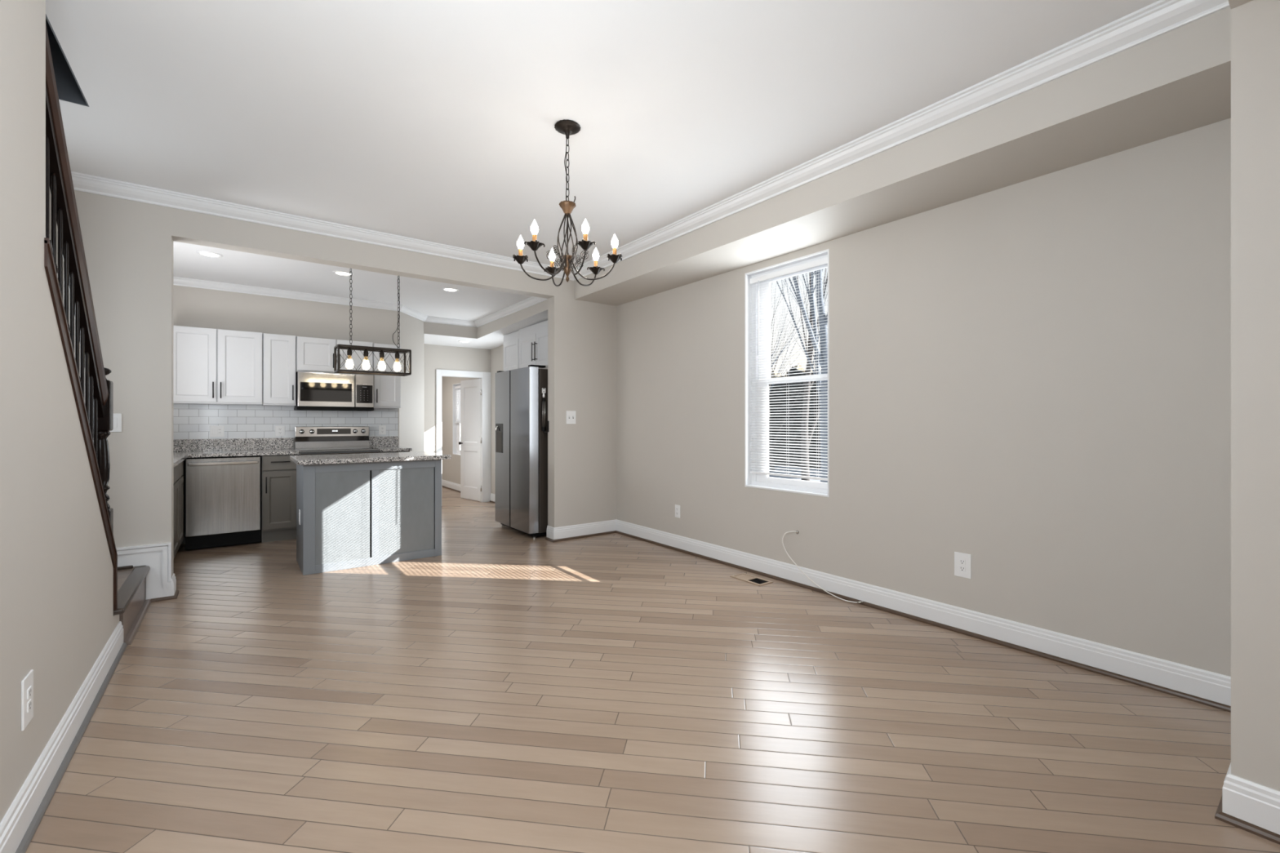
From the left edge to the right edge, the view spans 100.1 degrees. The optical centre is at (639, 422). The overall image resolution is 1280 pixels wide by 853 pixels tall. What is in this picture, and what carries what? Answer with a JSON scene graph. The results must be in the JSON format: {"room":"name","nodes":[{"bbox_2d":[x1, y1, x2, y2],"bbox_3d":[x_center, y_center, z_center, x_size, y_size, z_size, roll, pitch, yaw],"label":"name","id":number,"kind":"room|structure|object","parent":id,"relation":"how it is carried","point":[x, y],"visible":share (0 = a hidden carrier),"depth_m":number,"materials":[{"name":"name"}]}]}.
{"room":"empty dining room","nodes":[
{"label":"empty dining room","id":0,"kind":"room"},
{"bbox_2d":[0,0,119,822],"bbox_3d":[-0.251,-0.225,-0.592,0.110,3.250,8.555,0,0,-37],"label":"wall","id":1,"kind":"structure","parent":0,"point":[57,618],"depth_m":1.65,"materials":[{"name":"beige paint"}]},
{"bbox_2d":[21,669,33,731],"bbox_3d":[-1.821,0.825,1.596,0.009,0.146,0.094,0,0,-37],"label":"outlet","id":2,"kind":"object","parent":1,"relation":"attached to","point":[27,683],"visible":1,"depth_m":1.58,"materials":[{"name":"white plastic"}]},
{"bbox_2d":[26,685,31,699],"bbox_3d":[-1.819,0.805,1.597,0.004,0.029,0.033,0,0,-37],"label":"receptacle","id":3,"kind":"object","parent":2,"relation":"attached to","point":[28,687],"depth_m":1.60,"materials":[{"name":"white plastic"}]},
{"bbox_2d":[26,698,31,712],"bbox_3d":[-1.819,0.845,1.597,0.004,0.029,0.033,0,0,-37],"label":"receptacle","id":4,"kind":"object","parent":2,"relation":"attached to","point":[28,700],"depth_m":1.60,"materials":[{"name":"white plastic"}]},
{"bbox_2d":[0,621,127,852],"bbox_3d":[-0.225,1.131,-0.510,0.030,0.138,8.455,0,0,-37],"label":"baseboard","id":5,"kind":"structure","parent":1,"relation":"attached to","point":[20,824],"depth_m":1.80,"materials":[{"name":"white paint"}]},
{"bbox_2d":[45,18,87,106],"bbox_3d":[-3.063,-2.475,2.444,1.040,1.849,0.131,0,0,-37],"label":"wall","id":6,"kind":"structure","parent":0,"point":[68,89],"depth_m":2.58,"materials":[{"name":"paint"}]},
{"bbox_2d":[45,14,88,106],"bbox_3d":[-1.408,-1.700,0.903,0.006,0.299,4.335,0,0,-37],"label":"trim","id":7,"kind":"structure","parent":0,"point":[46,18],"depth_m":2.28,"materials":[{"name":"paint"}]},
{"bbox_2d":[173,284,424,544],"bbox_3d":[-3.889,0.028,6.278,1.249,2.945,3.529,0,0,29],"label":"wall","id":8,"kind":"structure","parent":0,"point":[194,307],"depth_m":6.14,"materials":[{"name":"beige paint"}]},
{"bbox_2d":[173,325,262,405],"bbox_3d":[-4.280,-0.555,5.426,0.745,0.745,0.358,0,0,-37],"label":"upper cabinet","id":9,"kind":"object","parent":8,"relation":"attached to","point":[211,366],"visible":0.87,"depth_m":5.32,"materials":[{"name":"white paint"}]},
{"bbox_2d":[262,333,296,406],"bbox_3d":[-3.864,-0.551,5.738,0.288,0.746,0.358,0,0,-37],"label":"upper cabinet","id":10,"kind":"object","parent":8,"relation":"attached to","point":[279,351],"visible":0.98,"depth_m":5.63,"materials":[{"name":"white paint"}]},
{"bbox_2d":[173,404,398,439],"bbox_3d":[-4.013,-0.024,5.847,2.570,0.392,0.007,0,0,-37],"label":"tile backsplash","id":11,"kind":"structure","parent":8,"relation":"attached to","point":[190,421],"depth_m":5.79,"materials":[{"name":"white tile"}]},
{"bbox_2d":[209,426,224,436],"bbox_3d":[-4.384,0.094,5.558,0.118,0.116,0.009,0,0,-37],"label":"outlet","id":12,"kind":"object","parent":11,"relation":"attached to","point":[215,431],"visible":1,"depth_m":5.56,"materials":[{"name":"white plastic"}]},
{"bbox_2d":[217,427,222,434],"bbox_3d":[-4.364,0.094,5.570,0.033,0.066,0.003,0,0,-37],"label":"receptacle","id":13,"kind":"object","parent":12,"relation":"attached to","point":[220,429],"depth_m":5.57,"materials":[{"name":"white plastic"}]},
{"bbox_2d":[275,426,284,435],"bbox_3d":[-3.950,0.096,5.885,0.090,0.110,0.009,0,0,-37],"label":"outlet","id":14,"kind":"object","parent":11,"relation":"attached to","point":[279,430],"visible":1,"depth_m":5.88,"materials":[{"name":"white plastic"}]},
{"bbox_2d":[378,425,386,434],"bbox_3d":[-3.125,0.094,6.505,0.080,0.110,0.009,0,0,-37],"label":"outlet","id":15,"kind":"object","parent":11,"relation":"attached to","point":[382,428],"visible":1,"depth_m":6.50,"materials":[{"name":"white plastic"}]},
{"bbox_2d":[296,336,373,375],"bbox_3d":[-3.448,-0.731,6.051,0.744,0.378,0.358,0,0,-37],"label":"upper cabinet","id":16,"kind":"object","parent":8,"relation":"attached to","point":[313,354],"visible":0.61,"depth_m":5.87,"materials":[{"name":"white paint"}]},
{"bbox_2d":[293,371,373,411],"bbox_3d":[-3.434,-0.335,6.029,0.745,0.406,0.392,0,0,-37],"label":"microwave","id":17,"kind":"object","parent":16,"relation":"attached to","point":[315,391],"visible":1,"depth_m":5.86,"materials":[{"name":"silver metal"}]},
{"bbox_2d":[173,276,547,327],"bbox_3d":[-3.068,-1.409,5.575,3.765,0.072,2.640,0,0,-37],"label":"trim","id":18,"kind":"structure","parent":8,"relation":"attached to","point":[177,281],"depth_m":6.20,"materials":[{"name":"white paint"}]},
{"bbox_2d":[373,342,400,408],"bbox_3d":[-3.030,-0.540,6.366,0.296,0.744,0.358,0,0,-37],"label":"upper cabinet","id":19,"kind":"object","parent":8,"relation":"attached to","point":[387,388],"visible":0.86,"depth_m":6.25,"materials":[{"name":"white paint"}]},
{"bbox_2d":[49,190,616,599],"bbox_3d":[-2.224,-0.075,4.469,4.815,2.950,0.142,0,0,-37],"label":"wall","id":20,"kind":"structure","parent":0,"point":[128,244],"depth_m":3.72,"materials":[{"name":"beige paint"}]},
{"bbox_2d":[109,413,121,431],"bbox_3d":[-3.416,0.003,3.479,0.075,0.120,0.008,0,0,-37],"label":"light switch","id":21,"kind":"object","parent":20,"relation":"attached to","point":[117,417],"visible":0.52,"depth_m":3.49,"materials":[{"name":"white plastic"}]},
{"bbox_2d":[115,542,178,602],"bbox_3d":[-3.671,1.009,3.363,1.173,0.382,0.172,0,0,-37],"label":"baseboard","id":22,"kind":"structure","parent":20,"relation":"attached to","point":[160,584],"depth_m":3.59,"materials":[{"name":"white paint"}]},
{"bbox_2d":[541,387,548,432],"bbox_3d":[-0.973,-0.121,5.526,0.087,0.462,0.048,0,0,12],"label":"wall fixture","id":23,"kind":"object","parent":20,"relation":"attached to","point":[544,402],"visible":1,"depth_m":5.51,"materials":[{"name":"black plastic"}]},
{"bbox_2d":[566,410,575,423],"bbox_3d":[-0.706,-0.050,5.511,0.112,0.134,0.016,0,0,-37],"label":"light switch","id":24,"kind":"object","parent":20,"relation":"attached to","point":[571,415],"visible":1,"depth_m":5.51,"materials":[{"name":"white plastic"}]},
{"bbox_2d":[173,240,532,320],"bbox_3d":[-3.213,-1.645,6.173,4.580,0.400,3.770,0,0,-37],"label":"ceiling","id":25,"kind":"structure","parent":0,"point":[427,297],"depth_m":5.52,"materials":[{"name":"paint"}]},
{"bbox_2d":[195,250,222,257],"bbox_3d":[-3.694,-1.441,4.604,0.184,0.010,0.184,0,0,-37],"label":"recessed light","id":26,"kind":"object","parent":25,"relation":"in","point":[205,253],"visible":1,"depth_m":4.59,"materials":[{"name":"white plastic"}]},
{"bbox_2d":[332,270,353,275],"bbox_3d":[-2.876,-1.441,5.194,0.184,0.010,0.184,0,0,-37],"label":"recessed light","id":27,"kind":"object","parent":25,"relation":"in","point":[340,273],"visible":0.91,"depth_m":5.17,"materials":[{"name":"white plastic"}]},
{"bbox_2d":[333,268,411,376],"bbox_3d":[-2.363,-0.937,4.754,0.585,1.016,0.215,0,0,-37],"label":"linear pendant","id":28,"kind":"object","parent":25,"relation":"hanging from","point":[349,364],"visible":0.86,"depth_m":4.72,"materials":[{"name":"brown metal"}]},
{"bbox_2d":[345,348,353,368],"bbox_3d":[-2.514,-0.554,4.641,0.064,0.187,0.063,0,0,-37],"label":"bulb","id":29,"kind":"object","parent":28,"relation":"attached to","point":[348,365],"depth_m":4.62,"materials":[{"name":"white glass"}]},
{"bbox_2d":[361,349,369,369],"bbox_3d":[-2.411,-0.554,4.718,0.064,0.187,0.063,0,0,-37],"label":"bulb","id":30,"kind":"object","parent":28,"relation":"attached to","point":[366,366],"depth_m":4.70,"materials":[{"name":"white glass"}]},
{"bbox_2d":[377,350,386,370],"bbox_3d":[-2.309,-0.554,4.795,0.064,0.187,0.063,0,0,-37],"label":"bulb","id":31,"kind":"object","parent":28,"relation":"attached to","point":[383,366],"depth_m":4.78,"materials":[{"name":"white glass"}]},
{"bbox_2d":[393,351,400,371],"bbox_3d":[-2.206,-0.554,4.872,0.064,0.187,0.063,0,0,-37],"label":"bulb","id":32,"kind":"object","parent":28,"relation":"attached to","point":[397,363],"depth_m":4.86,"materials":[{"name":"white glass"}]},
{"bbox_2d":[441,287,459,292],"bbox_3d":[-2.062,-1.441,5.831,0.184,0.010,0.184,0,0,-37],"label":"recessed light","id":33,"kind":"object","parent":25,"relation":"in","point":[446,289],"visible":1,"depth_m":5.81,"materials":[{"name":"white plastic"}]},
{"bbox_2d":[424,343,490,453],"bbox_3d":[-3.001,0.028,8.415,1.315,2.945,0.120,0,0,-37],"label":"wall","id":34,"kind":"structure","parent":0,"point":[436,357],"depth_m":8.25,"materials":[{"name":"beige paint"}]},
{"bbox_2d":[435,368,491,502],"bbox_3d":[-2.985,0.240,8.764,0.869,2.110,0.694,0,0,-37],"label":"door","id":35,"kind":"structure","parent":34,"relation":"in","point":[475,442],"depth_m":8.74,"materials":[{"name":"white paint"}]},
{"bbox_2d":[423,299,547,349],"bbox_3d":[-1.916,-1.322,6.973,1.315,0.266,3.490,0,0,-37],"label":"ceiling","id":36,"kind":"structure","parent":0,"point":[490,335],"depth_m":7.46,"materials":[{"name":"beige paint"}]},
{"bbox_2d":[457,340,471,342],"bbox_3d":[-2.606,-1.198,7.961,0.184,0.010,0.184,0,0,-37],"label":"recessed light","id":37,"kind":"object","parent":36,"relation":"in","point":[462,341],"visible":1,"depth_m":7.95,"materials":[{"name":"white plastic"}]},
{"bbox_2d":[45,0,1159,268],"bbox_3d":[0.617,-1.700,0.702,5.030,0.300,9.580,0,0,-37],"label":"ceiling","id":38,"kind":"structure","parent":0,"point":[434,121],"depth_m":2.55,"materials":[{"name":"paint"}]},
{"bbox_2d":[512,119,622,286],"bbox_3d":[-0.380,-1.142,2.810,0.558,0.814,0.576,0,0,-37],"label":"chandelier","id":39,"kind":"object","parent":38,"relation":"hanging from","point":[567,127],"visible":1,"depth_m":2.80,"materials":[{"name":"brown metal"}]},
{"bbox_2d":[25,486,1279,852],"bbox_3d":[-1.644,1.350,3.768,5.100,0.300,17.200,0,0,-37],"label":"floor","id":40,"kind":"structure","parent":0,"point":[505,690],"depth_m":2.16,"materials":[{"name":"brown wood"}]},
{"bbox_2d":[113,564,151,645],"bbox_3d":[-2.661,-0.152,1.916,1.038,2.705,3.382,0,0,-37],"label":"staircase","id":41,"kind":"structure","parent":40,"relation":"on","point":[132,605],"depth_m":3.16,"materials":[{"name":"brown wood"}]},
{"bbox_2d":[44,23,117,610],"bbox_3d":[-2.340,-0.366,2.191,0.130,2.641,1.455,0,0,-37],"label":"stair railing","id":42,"kind":"object","parent":41,"relation":"on","point":[95,414],"visible":0.48,"depth_m":2.22,"materials":[{"name":"brown wood"}]},
{"bbox_2d":[173,460,184,559],"bbox_3d":[-4.195,0.763,4.437,0.591,0.874,2.035,0,0,-37],"label":"base cabinet","id":43,"kind":"object","parent":40,"relation":"on","point":[179,470],"visible":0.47,"depth_m":4.48,"materials":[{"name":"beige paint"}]},
{"bbox_2d":[173,437,298,467],"bbox_3d":[-3.833,0.249,4.699,1.485,0.150,2.059,0,0,-37],"label":"countertop","id":44,"kind":"structure","parent":43,"relation":"on","point":[183,449],"depth_m":5.49,"materials":[{"name":"stone"}]},
{"bbox_2d":[184,455,261,550],"bbox_3d":[-4.123,0.759,5.322,0.576,0.858,0.656,0,0,-37],"label":"dishwasher","id":45,"kind":"object","parent":40,"relation":"on","point":[223,494],"visible":0.99,"depth_m":5.09,"materials":[{"name":"silver metal"}]},
{"bbox_2d":[261,454,297,542],"bbox_3d":[-3.782,0.763,5.611,0.304,0.874,0.662,0,0,-37],"label":"base cabinet","id":46,"kind":"object","parent":40,"relation":"on","point":[278,472],"visible":0.91,"depth_m":5.38,"materials":[{"name":"grey paint"}]},
{"bbox_2d":[294,426,379,455],"bbox_3d":[-3.334,0.609,5.901,0.744,1.122,0.715,0,0,-37],"label":"range","id":47,"kind":"object","parent":40,"relation":"on","point":[322,440],"visible":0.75,"depth_m":6.04,"materials":[{"name":"silver metal"}]},
{"bbox_2d":[294,446,379,454],"bbox_3d":[-3.324,0.310,5.886,0.744,0.044,0.575,0,0,-37],"label":"cooktop","id":48,"kind":"object","parent":47,"relation":"in","point":[302,450],"depth_m":5.74,"materials":[{"name":"silver metal"}]},
{"bbox_2d":[296,459,441,575],"bbox_3d":[-2.401,0.765,4.767,1.062,0.870,0.626,0,0,-37],"label":"kitchen island","id":49,"kind":"object","parent":40,"relation":"on","point":[353,515],"visible":0.83,"depth_m":4.48,"materials":[{"name":"grey wood"}]},
{"bbox_2d":[298,509,300,524],"bbox_3d":[-2.797,0.780,4.403,0.009,0.118,0.072,0,0,-37],"label":"outlet","id":50,"kind":"object","parent":49,"relation":"attached to","point":[299,509],"visible":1,"depth_m":4.38,"materials":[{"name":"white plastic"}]},
{"bbox_2d":[289,451,451,465],"bbox_3d":[-2.393,0.312,4.774,1.168,0.035,0.772,0,0,-37],"label":"island countertop","id":51,"kind":"structure","parent":49,"relation":"on","point":[414,455],"depth_m":4.58,"materials":[{"name":"stone"}]},
{"bbox_2d":[378,450,409,453],"bbox_3d":[-2.924,0.763,6.255,0.318,0.874,0.662,0,0,-37],"label":"base cabinet","id":52,"kind":"object","parent":40,"relation":"on","point":[405,451],"visible":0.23,"depth_m":6.03,"materials":[{"name":"beige paint"}]},
{"bbox_2d":[368,436,412,451],"bbox_3d":[-2.924,0.249,6.258,0.334,0.150,0.659,0,0,-37],"label":"countertop","id":53,"kind":"structure","parent":52,"relation":"on","point":[383,443],"depth_m":6.45,"materials":[{"name":"stone"}]},
{"bbox_2d":[495,364,547,538],"bbox_3d":[-1.079,0.305,6.066,0.876,1.790,0.910,0,0,-37],"label":"refrigerator","id":54,"kind":"object","parent":40,"relation":"on","point":[521,444],"visible":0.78,"depth_m":5.60,"materials":[{"name":"silver metal"}]},
{"bbox_2d":[729,573,773,586],"bbox_3d":[0.849,1.197,4.092,0.150,0.006,0.302,0,0,-37],"label":"floor vent","id":55,"kind":"object","parent":40,"relation":"in","point":[743,576],"visible":1,"depth_m":4.08,"materials":[{"name":"beige wood"}]},
{"bbox_2d":[441,118,1231,676],"bbox_3d":[0.296,-0.175,5.227,0.125,3.350,17.200,0,0,-37],"label":"wall","id":56,"kind":"structure","parent":0,"point":[1030,380],"depth_m":2.89,"materials":[{"name":"beige paint"}]},
{"bbox_2d":[453,382,460,455],"bbox_3d":[-3.234,-0.055,9.922,0.131,1.350,1.050,0,0,-37],"label":"window","id":57,"kind":"structure","parent":56,"relation":"in","point":[456,426],"depth_m":10.30,"materials":[{"name":"white paint"}]},
{"bbox_2d":[454,385,460,422],"bbox_3d":[-3.247,-0.336,9.913,0.030,0.704,1.006,0,0,-37],"label":"window blind","id":58,"kind":"object","parent":57,"relation":"attached to","point":[455,387],"visible":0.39,"depth_m":10.18,"materials":[{"name":"white plastic"}]},
{"bbox_2d":[489,493,495,503],"bbox_3d":[-2.070,1.226,8.246,0.030,0.138,1.270,0,0,-37],"label":"baseboard","id":59,"kind":"structure","parent":56,"relation":"attached to","point":[492,495],"depth_m":8.65,"materials":[{"name":"white paint"}]},
{"bbox_2d":[503,330,519,371],"bbox_3d":[-1.638,-0.952,7.420,0.328,0.533,0.510,0,0,-37],"label":"upper cabinet","id":60,"kind":"object","parent":56,"relation":"attached to","point":[511,340],"visible":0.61,"depth_m":7.32,"materials":[{"name":"white paint"}]},
{"bbox_2d":[518,320,547,368],"bbox_3d":[-1.186,-0.958,6.786,0.368,0.546,1.035,0,0,-37],"label":"upper cabinet","id":61,"kind":"object","parent":56,"relation":"attached to","point":[533,340],"visible":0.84,"depth_m":6.73,"materials":[{"name":"white paint"}]},
{"bbox_2d":[675,504,679,518],"bbox_3d":[0.352,0.837,5.041,0.009,0.118,0.072,0,0,-37],"label":"outlet","id":62,"kind":"object","parent":56,"relation":"attached to","point":[677,507],"visible":1,"depth_m":5.04,"materials":[{"name":"white plastic"}]},
{"bbox_2d":[744,248,829,497],"bbox_3d":[1.140,-0.344,4.103,0.131,1.741,0.779,0,0,-37],"label":"window","id":63,"kind":"structure","parent":56,"relation":"in","point":[793,486],"depth_m":4.33,"materials":[{"name":"white paint"}]},
{"bbox_2d":[750,257,827,480],"bbox_3d":[1.122,-0.379,4.089,0.045,1.589,0.735,0,0,-37],"label":"window blind","id":64,"kind":"object","parent":63,"relation":"attached to","point":[824,261],"visible":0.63,"depth_m":4.08,"materials":[{"name":"white plastic"}]},
{"bbox_2d":[782,530,863,603],"bbox_3d":[1.271,0.998,3.767,0.063,0.394,0.636,0,0,-36],"label":"cable","id":65,"kind":"object","parent":56,"relation":"attached to","point":[796,531],"visible":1,"depth_m":3.82,"materials":[{"name":"white plastic"}]},
{"bbox_2d":[545,519,1231,712],"bbox_3d":[0.772,1.131,3.834,0.788,0.138,4.758,0,0,-37],"label":"baseboard","id":66,"kind":"structure","parent":56,"relation":"attached to","point":[1208,688],"depth_m":3.01,"materials":[{"name":"white paint"}]},
{"bbox_2d":[954,551,971,578],"bbox_3d":[1.841,0.816,3.060,0.009,0.138,0.088,0,0,-37],"label":"outlet","id":67,"kind":"object","parent":56,"relation":"attached to","point":[962,562],"visible":1,"depth_m":3.06,"materials":[{"name":"white plastic"}]},
{"bbox_2d":[959,559,965,564],"bbox_3d":[1.839,0.796,3.059,0.004,0.029,0.033,0,0,-37],"label":"receptacle","id":68,"kind":"object","parent":67,"relation":"attached to","point":[962,562],"depth_m":3.06,"materials":[{"name":"white plastic"}]},
{"bbox_2d":[959,565,965,572],"bbox_3d":[1.839,0.836,3.059,0.004,0.029,0.033,0,0,-37],"label":"receptacle","id":69,"kind":"object","parent":67,"relation":"attached to","point":[962,568],"depth_m":3.06,"materials":[{"name":"white plastic"}]},
{"bbox_2d":[574,6,1231,306],"bbox_3d":[0.920,-1.410,3.855,0.526,0.280,4.618,0,0,-37],"label":"wall","id":70,"kind":"structure","parent":0,"point":[1178,81],"depth_m":2.62,"materials":[{"name":"beige paint"}]},
{"bbox_2d":[71,0,1230,280],"bbox_3d":[-1.005,-1.506,2.410,4.289,0.088,4.616,0,0,-37],"label":"trim","id":71,"kind":"structure","parent":70,"relation":"attached to","point":[1161,17],"depth_m":3.13,"materials":[{"name":"white paint"}]},
{"bbox_2d":[1228,0,1279,791],"bbox_3d":[1.035,-0.075,0.964,3.816,2.950,0.147,0,0,-37],"label":"wall","id":72,"kind":"structure","parent":0,"point":[1255,24],"depth_m":1.58,"materials":[{"name":"beige paint"}]},
{"bbox_2d":[1214,762,1279,844],"bbox_3d":[2.173,1.131,1.838,0.947,0.138,0.177,0,0,-37],"label":"baseboard","id":73,"kind":"structure","parent":72,"relation":"attached to","point":[1248,806],"depth_m":1.58,"materials":[{"name":"white paint"}]},
{"label":"outside","id":74,"kind":"structure","parent":0,"visible":0},
{"bbox_2d":[759,465,820,491],"bbox_3d":[19.412,1.625,27.100,56.400,0.150,100.000,0,0,-37],"label":"ground","id":75,"kind":"structure","parent":74,"point":[772,476],"depth_m":16.36,"materials":[{"name":"white snow"}]},
{"bbox_2d":[768,294,809,394],"bbox_3d":[5.021,-2.263,19.749,3.262,7.660,2.673,0,0,-22],"label":"bare tree","id":76,"kind":"object","parent":75,"relation":"on","point":[779,295],"visible":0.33,"depth_m":19.69,"materials":[{"name":"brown plant"}]},
{"bbox_2d":[768,281,818,471],"bbox_3d":[4.676,-1.904,17.166,3.039,6.941,2.259,0,0,8],"label":"bare tree","id":77,"kind":"object","parent":75,"relation":"on","point":[779,431],"visible":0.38,"depth_m":16.86,"materials":[{"name":"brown plant"}]},
{"bbox_2d":[768,366,820,468],"bbox_3d":[5.709,-0.225,19.305,1.675,3.570,12.236,0,0,-37],"label":"fence","id":78,"kind":"object","parent":75,"relation":"on","point":[793,369],"visible":0.06,"depth_m":18.84,"materials":[{"name":"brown wood"}]},
{"bbox_2d":[770,363,821,377],"bbox_3d":[5.923,-0.524,25.095,1.973,4.168,11.236,0,0,-37],"label":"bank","id":79,"kind":"object","parent":75,"relation":"on","point":[798,365],"visible":0.02,"depth_m":24.07,"materials":[{"name":"white snow"}]},
{"bbox_2d":[776,269,827,493],"bbox_3d":[3.358,-3.173,9.610,3.817,9.473,3.688,0,0,-12],"label":"bare tree","id":80,"kind":"object","parent":75,"relation":"on","point":[798,295],"visible":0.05,"depth_m":9.36,"materials":[{"name":"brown plant"}]},
{"bbox_2d":[784,268,827,480],"bbox_3d":[4.752,-2.997,12.756,2.768,9.123,4.093,0,0,39],"label":"bare tree","id":81,"kind":"object","parent":75,"relation":"on","point":[826,282],"visible":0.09,"depth_m":13.32,"materials":[{"name":"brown plant"}]},
{"bbox_3d":[-4.731,0.050,9.386,2.915,2.900,3.550,0,0,-37],"label":"wall","id":82,"kind":"structure","parent":0,"visible":0},
{"bbox_2d":[441,479,460,492],"bbox_3d":[-3.548,1.226,10.212,0.030,0.138,3.410,0,0,-37],"label":"baseboard","id":83,"kind":"structure","parent":82,"relation":"attached to","point":[449,485],"depth_m":10.34,"materials":[{"name":"white paint"}]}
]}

